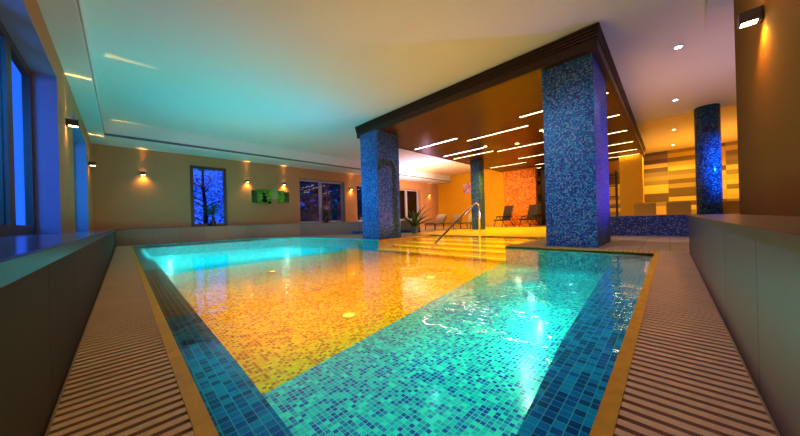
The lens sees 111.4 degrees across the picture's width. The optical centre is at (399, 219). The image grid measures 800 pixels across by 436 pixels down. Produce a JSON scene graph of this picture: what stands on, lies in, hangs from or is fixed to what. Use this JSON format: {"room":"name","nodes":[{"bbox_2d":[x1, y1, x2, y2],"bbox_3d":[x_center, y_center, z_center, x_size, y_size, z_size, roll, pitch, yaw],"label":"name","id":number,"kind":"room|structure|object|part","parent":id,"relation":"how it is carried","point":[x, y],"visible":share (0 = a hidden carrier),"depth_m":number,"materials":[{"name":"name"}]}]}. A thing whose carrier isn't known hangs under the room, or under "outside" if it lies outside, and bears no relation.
{"room":"spa","nodes":[
{"label":"spa","id":0,"kind":"room"},
{"bbox_2d":[23,0,93,232],"bbox_3d":[-3.915,-1.265,2.869,12.750,2.845,0.260,-2,0,45],"label":"wall","id":1,"kind":"structure","parent":0,"point":[66,102],"depth_m":3.83,"materials":[{"name":"beige paint"}]},
{"bbox_2d":[0,20,35,235],"bbox_3d":[-3.076,-0.849,1.927,3.850,1.965,0.060,-2,0,45],"label":"window","id":2,"kind":"structure","parent":1,"relation":"in","point":[9,51],"depth_m":2.64,"materials":[{"name":"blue glass"}]},
{"bbox_2d":[0,0,56,76],"bbox_3d":[-3.036,-1.827,1.986,3.835,0.018,0.260,-2,0,45],"label":"trim","id":3,"kind":"structure","parent":1,"relation":"attached to","point":[15,17],"depth_m":2.67,"materials":[{"name":"paint"}]},
{"bbox_2d":[31,72,60,233],"bbox_3d":[-4.378,-0.812,3.338,0.016,1.965,0.260,-2,0,45],"label":"trim","id":4,"kind":"structure","parent":1,"relation":"attached to","point":[44,87],"depth_m":3.36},
{"bbox_2d":[37,0,105,144],"bbox_3d":[-3.656,-2.366,2.950,12.450,0.440,0.265,-2,0,45],"label":"trim","id":5,"kind":"structure","parent":1,"relation":"attached to","point":[61,17],"depth_m":3.60,"materials":[{"name":"white paint"}]},
{"bbox_2d":[66,118,78,127],"bbox_3d":[-4.783,-1.405,3.987,0.100,0.105,0.120,-2,0,45],"label":"wall lamp","id":6,"kind":"object","parent":1,"relation":"attached to","point":[69,122],"visible":1,"depth_m":3.96,"materials":[{"name":"grey metal"}]},
{"bbox_2d":[72,112,85,143],"bbox_3d":[-6.310,-1.733,5.216,2.335,0.018,0.260,-2,0,45],"label":"trim","id":7,"kind":"structure","parent":1,"relation":"attached to","point":[78,137],"depth_m":5.58,"materials":[{"name":"paint"}]},
{"bbox_2d":[73,142,88,230],"bbox_3d":[-7.118,-0.733,6.041,0.016,1.965,0.260,-2,0,45],"label":"trim","id":8,"kind":"structure","parent":1,"relation":"attached to","point":[79,149],"depth_m":6.06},
{"bbox_2d":[88,161,95,165],"bbox_3d":[-7.363,-1.331,6.532,0.100,0.105,0.120,-2,0,45],"label":"wall lamp","id":9,"kind":"object","parent":1,"relation":"attached to","point":[89,163],"visible":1,"depth_m":6.50,"materials":[{"name":"grey metal"}]},
{"bbox_2d":[132,240,228,246],"bbox_3d":[-6.295,0.819,8.015,2.260,0.275,0.001,-2,0,-42],"label":"wall","id":10,"kind":"structure","parent":0,"point":[222,240],"depth_m":7.92,"materials":[{"name":"tile"}]},
{"bbox_2d":[210,221,215,225],"bbox_3d":[-6.143,0.134,8.973,0.180,0.175,0.180,-2,0,45],"label":"pot","id":11,"kind":"object","parent":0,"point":[212,223],"depth_m":8.91,"materials":[{"name":"grey ceramic"}]},
{"bbox_2d":[158,250,317,274],"bbox_3d":[-4.006,0.891,7.200,4.550,0.001,4.305,-2,0,45],"label":"floor","id":12,"kind":"structure","parent":0,"point":[208,266],"depth_m":5.18,"materials":[{"name":"tile"}]},
{"bbox_2d":[91,143,438,229],"bbox_3d":[-2.861,-1.068,12.797,0.300,3.300,15.350,-2,0,45],"label":"wall","id":13,"kind":"structure","parent":0,"point":[123,198],"depth_m":8.54,"materials":[{"name":"beige paint"}]},
{"bbox_2d":[190,165,227,226],"bbox_3d":[-6.349,-0.759,9.081,0.090,1.968,1.000,-2,0,45],"label":"window","id":14,"kind":"structure","parent":13,"relation":"in","point":[192,167],"depth_m":8.99,"materials":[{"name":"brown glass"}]},
{"bbox_2d":[251,190,256,202],"bbox_3d":[-5.347,-0.846,10.015,0.040,0.450,0.170,-2,0,45],"label":"picture","id":15,"kind":"object","parent":13,"relation":"attached to","point":[254,192],"visible":1,"depth_m":10.00},
{"bbox_2d":[257,189,270,203],"bbox_3d":[-5.104,-0.861,10.256,0.048,0.535,0.505,-2,0,45],"label":"picture","id":16,"kind":"object","parent":13,"relation":"attached to","point":[263,196],"visible":1,"depth_m":10.23,"materials":[{"name":"green paper"}]},
{"bbox_2d":[271,188,277,198],"bbox_3d":[-4.840,-0.994,10.533,0.040,0.415,0.255,-2,0,45],"label":"picture","id":17,"kind":"object","parent":13,"relation":"attached to","point":[274,191],"visible":1,"depth_m":10.51},
{"bbox_2d":[104,119,450,183],"bbox_3d":[-2.396,-2.402,12.381,1.000,0.440,14.935,-2,0,45],"label":"trim","id":18,"kind":"structure","parent":13,"relation":"attached to","point":[110,126],"depth_m":8.77,"materials":[{"name":"white paint"}]},
{"bbox_2d":[278,191,284,202],"bbox_3d":[-4.658,-0.891,10.714,0.040,0.450,0.245,-2,0,45],"label":"picture","id":19,"kind":"object","parent":13,"relation":"attached to","point":[281,195],"visible":1,"depth_m":10.70,"materials":[{"name":"green paper"}]},
{"bbox_2d":[284,192,288,201],"bbox_3d":[-4.508,-0.880,10.866,0.040,0.400,0.170,-2,0,45],"label":"picture","id":20,"kind":"object","parent":13,"relation":"attached to","point":[286,193],"visible":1,"depth_m":10.84},
{"bbox_2d":[299,179,342,222],"bbox_3d":[-3.511,-0.790,12.216,0.060,1.868,2.200,-2,0,45],"label":"window","id":21,"kind":"structure","parent":13,"relation":"in","point":[304,180],"depth_m":12.16,"materials":[{"name":"grey wood"}]},
{"bbox_2d":[400,189,418,219],"bbox_3d":[0.403,-0.875,16.186,0.060,1.825,2.050,-2,0,45],"label":"window","id":22,"kind":"structure","parent":13,"relation":"in","point":[408,198],"depth_m":16.29,"materials":[{"name":"clear glass"}]},
{"bbox_3d":[0.025,-0.864,15.802,0.010,1.645,0.792,-2,0,45],"label":"pane","id":23,"kind":"part","parent":22,"relation":"part of","materials":[{"name":"clear glass"}]},
{"bbox_3d":[0.738,-0.884,16.525,0.010,1.645,0.916,-2,0,45],"label":"pane","id":24,"kind":"part","parent":22,"relation":"part of","materials":[{"name":"clear glass"}]},
{"bbox_2d":[323,217,328,222],"bbox_3d":[-3.303,0.023,12.210,0.240,0.225,0.240,-2,0,45],"label":"pot","id":25,"kind":"object","parent":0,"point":[326,219],"depth_m":12.12,"materials":[{"name":"ceramic"}]},
{"bbox_2d":[167,249,499,394],"bbox_3d":[-1.052,0.806,4.287,5.000,0.001,4.305,-2,0,45],"label":"floor","id":26,"kind":"structure","parent":0,"point":[282,324],"depth_m":2.72,"materials":[{"name":"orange tile"}]},
{"bbox_2d":[341,313,355,318],"bbox_3d":[-0.417,0.781,2.224,0.120,0.012,0.120,-2,0,45],"label":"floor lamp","id":27,"kind":"object","parent":26,"relation":"on","point":[346,315],"visible":1,"depth_m":2.21,"materials":[{"name":"yellow glass"}]},
{"bbox_2d":[382,244,505,262],"bbox_3d":[1.355,0.611,6.465,3.270,0.251,2.210,-2,0,45],"label":"steps","id":28,"kind":"structure","parent":26,"relation":"on","point":[480,256],"depth_m":5.39,"materials":[{"name":"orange tile"}]},
{"bbox_2d":[429,202,480,249],"bbox_3d":[1.255,0.119,6.090,1.676,1.024,0.098,-2,0,-35],"label":"pool handrail","id":29,"kind":"object","parent":28,"relation":"on","point":[477,203],"visible":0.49,"depth_m":6.28,"materials":[{"name":"metal"}]},
{"bbox_2d":[132,235,652,276],"bbox_3d":[-1.278,0.552,6.047,10.065,0.001,6.505,-2,0,45],"label":"pool water","id":30,"kind":"object","parent":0,"point":[202,252],"visible":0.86,"depth_m":5.28,"materials":[{"name":"teal liquid"}]},
{"bbox_2d":[0,218,799,435],"bbox_3d":[-1.038,0.307,5.597,12.350,0.445,9.500,-2,0,45],"label":"wall","id":31,"kind":"structure","parent":0,"point":[753,285],"depth_m":0.74,"materials":[{"name":"grey stone"}]},
{"bbox_2d":[0,229,114,258],"bbox_3d":[-3.630,0.155,2.721,11.995,0.010,0.972,-2,0,45],"label":"trim","id":32,"kind":"structure","parent":31,"relation":"on","point":[12,245],"depth_m":1.16,"materials":[{"name":"grey stone"}]},
{"bbox_2d":[0,229,116,287],"bbox_3d":[-3.291,0.157,3.065,11.995,0.036,0.015,-2,0,45],"label":"trim","id":33,"kind":"structure","parent":31,"relation":"attached to","point":[13,268],"depth_m":0.54,"materials":[{"name":"grey stone"}]},
{"bbox_2d":[144,269,194,317],"bbox_3d":[-2.293,0.731,2.622,2.624,0.220,0.195,-2,0,45],"label":"trim","id":34,"kind":"structure","parent":31,"relation":"attached to","point":[172,303],"depth_m":2.18,"materials":[{"name":"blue tile"}]},
{"bbox_2d":[130,246,218,435],"bbox_3d":[-3.500,0.601,3.644,10.225,0.030,0.038,-2,0,45],"label":"trim","id":35,"kind":"structure","parent":31,"relation":"attached to","point":[202,424],"depth_m":0.89,"materials":[{"name":"beige stone"}]},
{"bbox_2d":[165,312,293,435],"bbox_3d":[-0.641,0.684,0.975,2.040,0.220,0.170,-2,0,45],"label":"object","id":36,"kind":"structure","parent":31,"relation":"attached to","point":[235,406],"depth_m":0.94,"materials":[{"name":"blue tile"}]},
{"bbox_2d":[110,220,407,229],"bbox_3d":[-3.596,0.154,8.794,4.215,0.010,8.560,-2,0,45],"label":"trim","id":37,"kind":"structure","parent":31,"relation":"on","point":[407,220],"depth_m":9.37,"materials":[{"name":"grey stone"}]},
{"bbox_2d":[198,202,226,225],"bbox_3d":[-6.162,-0.210,8.976,0.944,0.863,1.044,-2,0,45],"label":"potted palm","id":38,"kind":"object","parent":37,"relation":"on","point":[212,223],"visible":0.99,"depth_m":8.91,"materials":[{"name":"green plant"}]},
{"bbox_2d":[321,208,332,222],"bbox_3d":[-3.338,-0.205,12.250,0.792,0.682,0.699,-2,0,45],"label":"agave","id":39,"kind":"object","parent":31,"relation":"on","point":[326,219],"visible":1,"depth_m":12.12,"materials":[{"name":"green plant"}]},
{"bbox_2d":[352,230,419,233],"bbox_3d":[-0.537,0.466,10.293,2.587,0.100,0.030,-2,0,4],"label":"baseboard","id":40,"kind":"structure","parent":31,"relation":"attached to","point":[402,231],"depth_m":10.24,"materials":[{"name":"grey tile"}]},
{"bbox_2d":[505,246,653,254],"bbox_3d":[2.409,0.433,3.914,1.815,0.025,0.038,-2,0,45],"label":"trim","id":41,"kind":"structure","parent":31,"relation":"attached to","point":[563,249],"depth_m":3.76,"materials":[{"name":"yellow tile"}]},
{"bbox_2d":[516,256,651,435],"bbox_3d":[1.451,0.624,1.916,0.380,0.220,4.160,-2,0,45],"label":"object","id":42,"kind":"structure","parent":31,"relation":"attached to","point":[568,398],"depth_m":1.05,"materials":[{"name":"blue tile"}]},
{"bbox_2d":[589,252,658,435],"bbox_3d":[1.557,0.455,1.731,0.038,0.030,4.342,-2,0,45],"label":"trim","id":43,"kind":"structure","parent":31,"relation":"attached to","point":[605,421],"depth_m":0.83,"materials":[{"name":"beige stone"}]},
{"bbox_2d":[686,215,799,253],"bbox_3d":[1.752,0.008,1.560,0.012,0.028,4.930,-2,0,45],"label":"trim","id":44,"kind":"structure","parent":31,"relation":"attached to","point":[789,241],"depth_m":0.60,"materials":[{"name":"grey stone"}]},
{"bbox_2d":[691,214,799,233],"bbox_3d":[2.229,-0.014,1.085,1.350,0.010,4.925,-2,0,45],"label":"trim","id":45,"kind":"structure","parent":31,"relation":"on","point":[791,224],"depth_m":1.07,"materials":[{"name":"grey stone"}]},
{"bbox_2d":[82,0,737,175],"bbox_3d":[3.008,-2.825,8.366,14.950,0.125,17.950,-2,0,45],"label":"ceiling","id":46,"kind":"structure","parent":0,"point":[299,75],"depth_m":4.57,"materials":[{"name":"white paint"}]},
{"bbox_2d":[355,22,645,172],"bbox_3d":[4.490,-2.648,9.613,5.716,0.335,10.666,-2,0,45],"label":"canopy","id":47,"kind":"object","parent":46,"relation":"attached to","point":[524,125],"depth_m":6.49,"materials":[{"name":"brown wood"}]},
{"bbox_3d":[1.100,-2.391,8.679,1.705,0.018,0.110,-2,0,45],"label":"strip light","id":48,"kind":"part","parent":47,"relation":"part of","materials":[{"name":"white plastic"}]},
{"bbox_3d":[2.258,-2.425,9.854,1.705,0.018,0.110,-2,0,45],"label":"strip light","id":49,"kind":"part","parent":47,"relation":"part of","materials":[{"name":"white plastic"}]},
{"bbox_3d":[2.749,-2.439,10.352,1.705,0.018,0.110,-2,0,45],"label":"strip light","id":50,"kind":"part","parent":47,"relation":"part of","materials":[{"name":"white plastic"}]},
{"bbox_3d":[4.490,-2.653,9.613,5.716,0.325,10.666,-2,0,45],"label":"ceiling canopy","id":51,"kind":"part","parent":47,"relation":"part of","materials":[{"name":"brown wood"}]},
{"bbox_3d":[4.960,-2.503,12.595,1.705,0.018,0.110,-2,0,45],"label":"strip light","id":52,"kind":"part","parent":47,"relation":"part of","materials":[{"name":"white plastic"}]},
{"bbox_3d":[4.162,-2.480,9.240,1.830,0.018,0.110,-2,0,45],"label":"strip light","id":53,"kind":"part","parent":47,"relation":"part of","materials":[{"name":"white plastic"}]},
{"bbox_3d":[3.460,-2.459,5.929,1.730,0.018,0.110,-2,0,45],"label":"strip light","id":54,"kind":"part","parent":47,"relation":"part of","materials":[{"name":"white plastic"}]},
{"bbox_3d":[5.882,-2.529,8.386,1.730,0.018,0.110,-2,0,45],"label":"strip light","id":55,"kind":"part","parent":47,"relation":"part of","materials":[{"name":"white plastic"}]},
{"bbox_3d":[7.110,-2.564,9.632,1.730,0.018,0.110,-2,0,45],"label":"strip light","id":56,"kind":"part","parent":47,"relation":"part of","materials":[{"name":"white plastic"}]},
{"bbox_2d":[673,44,683,49],"bbox_3d":[4.550,-2.820,4.459,0.128,0.015,0.128,-2,0,45],"label":"recessed light","id":57,"kind":"object","parent":46,"relation":"in","point":[680,45],"visible":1,"depth_m":4.45,"materials":[{"name":"white paint"}]},
{"bbox_2d":[44,224,780,435],"bbox_3d":[2.178,0.437,8.960,12.700,0.001,18.400,-2,0,45],"label":"floor","id":58,"kind":"structure","parent":0,"point":[656,244],"depth_m":4.40,"materials":[{"name":"tile"}]},
{"bbox_2d":[48,246,194,435],"bbox_3d":[-3.613,0.597,3.558,10.264,0.014,0.242,-2,0,45],"label":"grate","id":59,"kind":"object","parent":58,"relation":"on","point":[121,382],"visible":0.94,"depth_m":0.90,"materials":[{"name":"beige plastic"}]},
{"bbox_2d":[360,129,400,238],"bbox_3d":[-0.539,-0.915,7.598,0.700,2.860,0.800,-2,0,45],"label":"square column","id":60,"kind":"structure","parent":58,"relation":"on","point":[379,150],"depth_m":7.32,"materials":[{"name":"blue tile"}]},
{"bbox_2d":[424,214,446,229],"bbox_3d":[1.678,0.107,12.708,0.500,0.698,1.524,-2,0,31],"label":"sun lounger","id":61,"kind":"object","parent":58,"relation":"on","point":[440,218],"visible":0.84,"depth_m":13.04,"materials":[{"name":"beige fabric"}]},
{"bbox_2d":[434,214,445,222],"bbox_3d":[1.942,-0.035,13.162,0.420,0.428,0.458,-2,0,31],"label":"cushion","id":62,"kind":"object","parent":61,"relation":"on","point":[440,218],"depth_m":13.13,"materials":[{"name":"beige fabric"}]},
{"bbox_2d":[443,214,462,228],"bbox_3d":[2.491,0.084,12.714,0.500,0.698,1.524,-2,0,31],"label":"sun lounger","id":63,"kind":"object","parent":58,"relation":"on","point":[455,216],"visible":0.62,"depth_m":13.08,"materials":[{"name":"beige fabric"}]},
{"bbox_2d":[452,214,461,221],"bbox_3d":[2.755,-0.059,13.168,0.420,0.428,0.458,-2,0,31],"label":"cushion","id":64,"kind":"object","parent":63,"relation":"on","point":[455,216],"depth_m":13.18,"materials":[{"name":"beige fabric"}]},
{"bbox_2d":[459,214,471,228],"bbox_3d":[3.251,0.062,12.737,0.500,0.698,1.524,-2,0,31],"label":"sun lounger","id":65,"kind":"object","parent":58,"relation":"on","point":[469,220],"visible":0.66,"depth_m":13.04,"materials":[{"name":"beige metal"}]},
{"bbox_2d":[467,214,471,221],"bbox_3d":[3.515,-0.081,13.191,0.420,0.428,0.458,-2,0,31],"label":"cushion","id":66,"kind":"object","parent":65,"relation":"on","point":[469,219],"depth_m":13.20,"materials":[{"name":"beige fabric"}]},
{"bbox_2d":[493,205,514,226],"bbox_3d":[5.047,-0.163,13.276,0.777,1.056,0.650,-2,0,-17],"label":"recliner chair","id":67,"kind":"object","parent":58,"relation":"on","point":[507,214],"visible":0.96,"depth_m":13.28,"materials":[{"name":"fabric"}]},
{"bbox_3d":[5.245,-0.312,13.339,0.250,0.720,0.520,-2,0,-17],"label":"backrest","id":68,"kind":"part","parent":67,"relation":"part of","materials":[{"name":"fabric"}]},
{"bbox_2d":[519,204,540,226],"bbox_3d":[6.093,-0.193,12.806,0.777,1.056,0.650,-2,0,-23],"label":"recliner chair","id":69,"kind":"object","parent":58,"relation":"on","point":[533,212],"visible":0.95,"depth_m":12.83,"materials":[{"name":"fabric"}]},
{"bbox_3d":[6.283,-0.342,12.890,0.250,0.720,0.520,-2,0,-23],"label":"backrest","id":70,"kind":"part","parent":69,"relation":"part of","materials":[{"name":"fabric"}]},
{"bbox_2d":[542,53,610,247],"bbox_3d":[3.040,-1.018,4.671,0.690,2.860,1.240,-2,0,45],"label":"square column","id":71,"kind":"structure","parent":58,"relation":"on","point":[574,93],"depth_m":4.23,"materials":[{"name":"blue tile"}]},
{"bbox_2d":[508,245,652,252],"bbox_3d":[2.460,0.422,3.977,1.800,0.014,0.120,-2,0,45],"label":"grate","id":72,"kind":"object","parent":58,"relation":"on","point":[508,245],"visible":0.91,"depth_m":3.86,"materials":[{"name":"beige plastic"}]},
{"bbox_2d":[609,171,617,215],"bbox_3d":[8.830,-0.905,12.003,1.150,2.300,0.225,-2,0,45],"label":"wooden shelf","id":73,"kind":"object","parent":58,"relation":"on","point":[615,175],"visible":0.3,"depth_m":11.54,"materials":[{"name":"brown wood"}]},
{"bbox_3d":[9.222,-0.916,11.617,0.050,2.300,0.225,-2,0,45],"label":"panel","id":74,"kind":"part","parent":73,"relation":"part of","materials":[{"name":"brown wood"}]},
{"bbox_2d":[634,203,655,215],"bbox_3d":[6.535,-0.068,7.303,0.450,0.762,0.845,-2,0,45],"label":"lounger","id":75,"kind":"object","parent":58,"relation":"on","point":[640,209],"visible":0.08,"depth_m":7.52,"materials":[{"name":"fabric"}]},
{"bbox_2d":[610,213,739,235],"bbox_3d":[5.578,0.124,5.600,3.540,0.430,0.639,-2,0,40],"label":"whirlpool","id":76,"kind":"object","parent":58,"relation":"on","point":[651,225],"visible":0.41,"depth_m":5.82,"materials":[{"name":"blue tile"}]},
{"bbox_2d":[666,201,690,214],"bbox_3d":[6.997,-0.081,6.846,0.450,0.762,0.845,-2,0,45],"label":"lounger","id":77,"kind":"object","parent":58,"relation":"on","point":[681,207],"visible":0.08,"depth_m":7.06,"materials":[{"name":"fabric"}]},
{"bbox_2d":[614,251,776,435],"bbox_3d":[1.721,0.443,1.690,0.252,0.014,4.504,-2,0,45],"label":"grate","id":78,"kind":"object","parent":58,"relation":"on","point":[687,376],"visible":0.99,"depth_m":0.82,"materials":[{"name":"beige plastic"}]},
{"bbox_2d":[694,103,722,213],"bbox_3d":[8.012,-1.327,7.092,0.460,3.190,0.460,-2,0,45],"label":"round column","id":79,"kind":"structure","parent":58,"relation":"on","point":[707,118],"depth_m":6.93,"materials":[{"name":"blue tile"}]},
{"bbox_2d":[723,200,739,213],"bbox_3d":[8.832,-0.134,7.283,0.450,0.762,0.845,-2,0,45],"label":"lounger","id":80,"kind":"object","parent":58,"relation":"on","point":[729,207],"visible":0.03,"depth_m":7.47,"materials":[{"name":"wood"}]},
{"bbox_2d":[411,226,417,233],"bbox_3d":[0.510,0.355,9.479,0.290,0.260,0.290,-2,0,45],"label":"pot","id":81,"kind":"object","parent":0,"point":[414,229],"depth_m":9.38,"materials":[{"name":"grey ceramic"}]},
{"bbox_2d":[263,263,603,435],"bbox_3d":[0.866,0.750,2.394,1.890,0.001,4.305,-2,0,45],"label":"floor","id":82,"kind":"structure","parent":0,"point":[473,360],"depth_m":1.43,"materials":[{"name":"tile"}]},
{"bbox_2d":[438,170,504,225],"bbox_3d":[4.145,-1.270,16.594,4.950,3.300,0.200,-2,0,45],"label":"wall","id":83,"kind":"structure","parent":0,"point":[452,200],"depth_m":16.52,"materials":[{"name":"paint"}]},
{"bbox_2d":[463,183,470,193],"bbox_3d":[4.101,-1.869,16.460,0.650,0.600,0.022,-2,0,45],"label":"poster","id":84,"kind":"object","parent":83,"relation":"attached to","point":[466,187],"visible":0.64,"depth_m":16.50,"materials":[{"name":"pink paper"}]},
{"bbox_2d":[411,227,545,237],"bbox_3d":[4.047,0.383,9.610,5.150,0.001,6.049,-2,0,45],"label":"floor","id":85,"kind":"structure","parent":0,"point":[488,231],"depth_m":8.92,"materials":[{"name":"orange tile"}]},
{"bbox_2d":[400,204,436,233],"bbox_3d":[0.532,-0.010,9.473,1.644,0.988,1.791,-2,0,3],"label":"potted palm","id":86,"kind":"object","parent":85,"relation":"on","point":[414,228],"visible":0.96,"depth_m":9.37,"materials":[{"name":"green plant"}]},
{"bbox_2d":[470,159,484,229],"bbox_3d":[3.208,-1.023,11.257,0.400,2.860,0.375,-2,0,45],"label":"column","id":87,"kind":"structure","parent":85,"relation":"on","point":[476,165],"depth_m":11.12,"materials":[{"name":"blue tile"}]},
{"bbox_2d":[438,235,541,237],"bbox_3d":[2.132,0.576,7.254,3.275,0.275,0.001,-2,0,45],"label":"wall","id":88,"kind":"structure","parent":0,"point":[438,235],"depth_m":6.99,"materials":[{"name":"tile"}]},
{"bbox_2d":[503,167,538,225],"bbox_3d":[6.149,-1.107,13.956,1.600,2.860,0.250,-2,0,45],"label":"wall","id":89,"kind":"structure","parent":0,"point":[520,186],"depth_m":13.82,"materials":[{"name":"tile"}]},
{"bbox_2d":[540,168,545,224],"bbox_3d":[8.117,-1.164,13.033,2.500,2.860,0.200,-2,0,45],"label":"wall","id":90,"kind":"structure","parent":0,"point":[542,171],"depth_m":13.77,"materials":[{"name":"brown wood"}]},
{"bbox_2d":[505,247,652,271],"bbox_3d":[2.400,0.569,3.901,1.815,0.275,0.001,-2,0,45],"label":"wall","id":91,"kind":"structure","parent":0,"point":[587,262],"depth_m":3.92,"materials":[{"name":"teal tile"}]},
{"bbox_2d":[619,154,643,215],"bbox_3d":[9.710,-1.210,11.426,0.725,2.860,0.650,-2,0,45],"label":"wall pillar","id":92,"kind":"structure","parent":0,"point":[631,172],"depth_m":11.20,"materials":[{"name":"paint"}]},
{"bbox_2d":[537,141,738,223],"bbox_3d":[10.867,-1.464,12.981,10.300,3.300,0.200,-2,0,45],"label":"wall","id":93,"kind":"structure","parent":0,"point":[669,176],"depth_m":11.85,"materials":[{"name":"wood"}]},
{"bbox_2d":[734,0,799,216],"bbox_3d":[1.314,-1.416,0.508,0.235,2.845,5.825,-2,0,45],"label":"wall","id":94,"kind":"structure","parent":0,"point":[767,53],"depth_m":1.82,"materials":[{"name":"brown paint"}]},
{"bbox_2d":[704,0,733,34],"bbox_3d":[3.732,-2.699,2.811,0.725,0.200,3.350,-2,0,45],"label":"trim","id":95,"kind":"structure","parent":94,"relation":"attached to","point":[719,15],"depth_m":3.58,"materials":[{"name":"white paint"}]},
{"bbox_2d":[737,5,763,29],"bbox_3d":[2.464,-1.419,1.920,0.110,0.095,0.090,-2,0,45],"label":"wall lamp","id":96,"kind":"object","parent":94,"relation":"attached to","point":[753,16],"visible":1,"depth_m":1.90,"materials":[{"name":"grey metal"}]},
{"bbox_3d":[2.498,-1.420,1.886,0.015,0.095,0.054,-2,0,45],"label":"wall plate","id":97,"kind":"part","parent":96,"relation":"part of","materials":[{"name":"grey metal"}]},
{"label":"outside","id":98,"kind":"structure","parent":0,"visible":0},
{"label":"lawn","id":99,"kind":"structure","parent":98,"visible":0},
{"bbox_2d":[193,169,223,223],"bbox_3d":[-8.905,-1.329,12.399,3.648,4.778,3.678,-2,0,45],"label":"tree","id":100,"kind":"object","parent":99,"relation":"on","point":[203,197],"visible":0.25,"depth_m":12.32,"materials":[{"name":"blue plant"}]},
{"bbox_2d":[204,170,223,222],"bbox_3d":[-9.712,-1.567,16.907,4.042,5.299,4.057,-2,0,45],"label":"tree","id":101,"kind":"object","parent":99,"relation":"on","point":[208,170],"visible":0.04,"depth_m":16.02,"materials":[{"name":"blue plant"}]},
{"bbox_2d":[299,181,361,220],"bbox_3d":[-1.931,-1.011,20.854,1.179,4.086,13.341,-2,0,45],"label":"hedge","id":102,"kind":"object","parent":99,"relation":"on","point":[309,211],"visible":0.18,"depth_m":17.50,"materials":[{"name":"green plant"}]}
]}

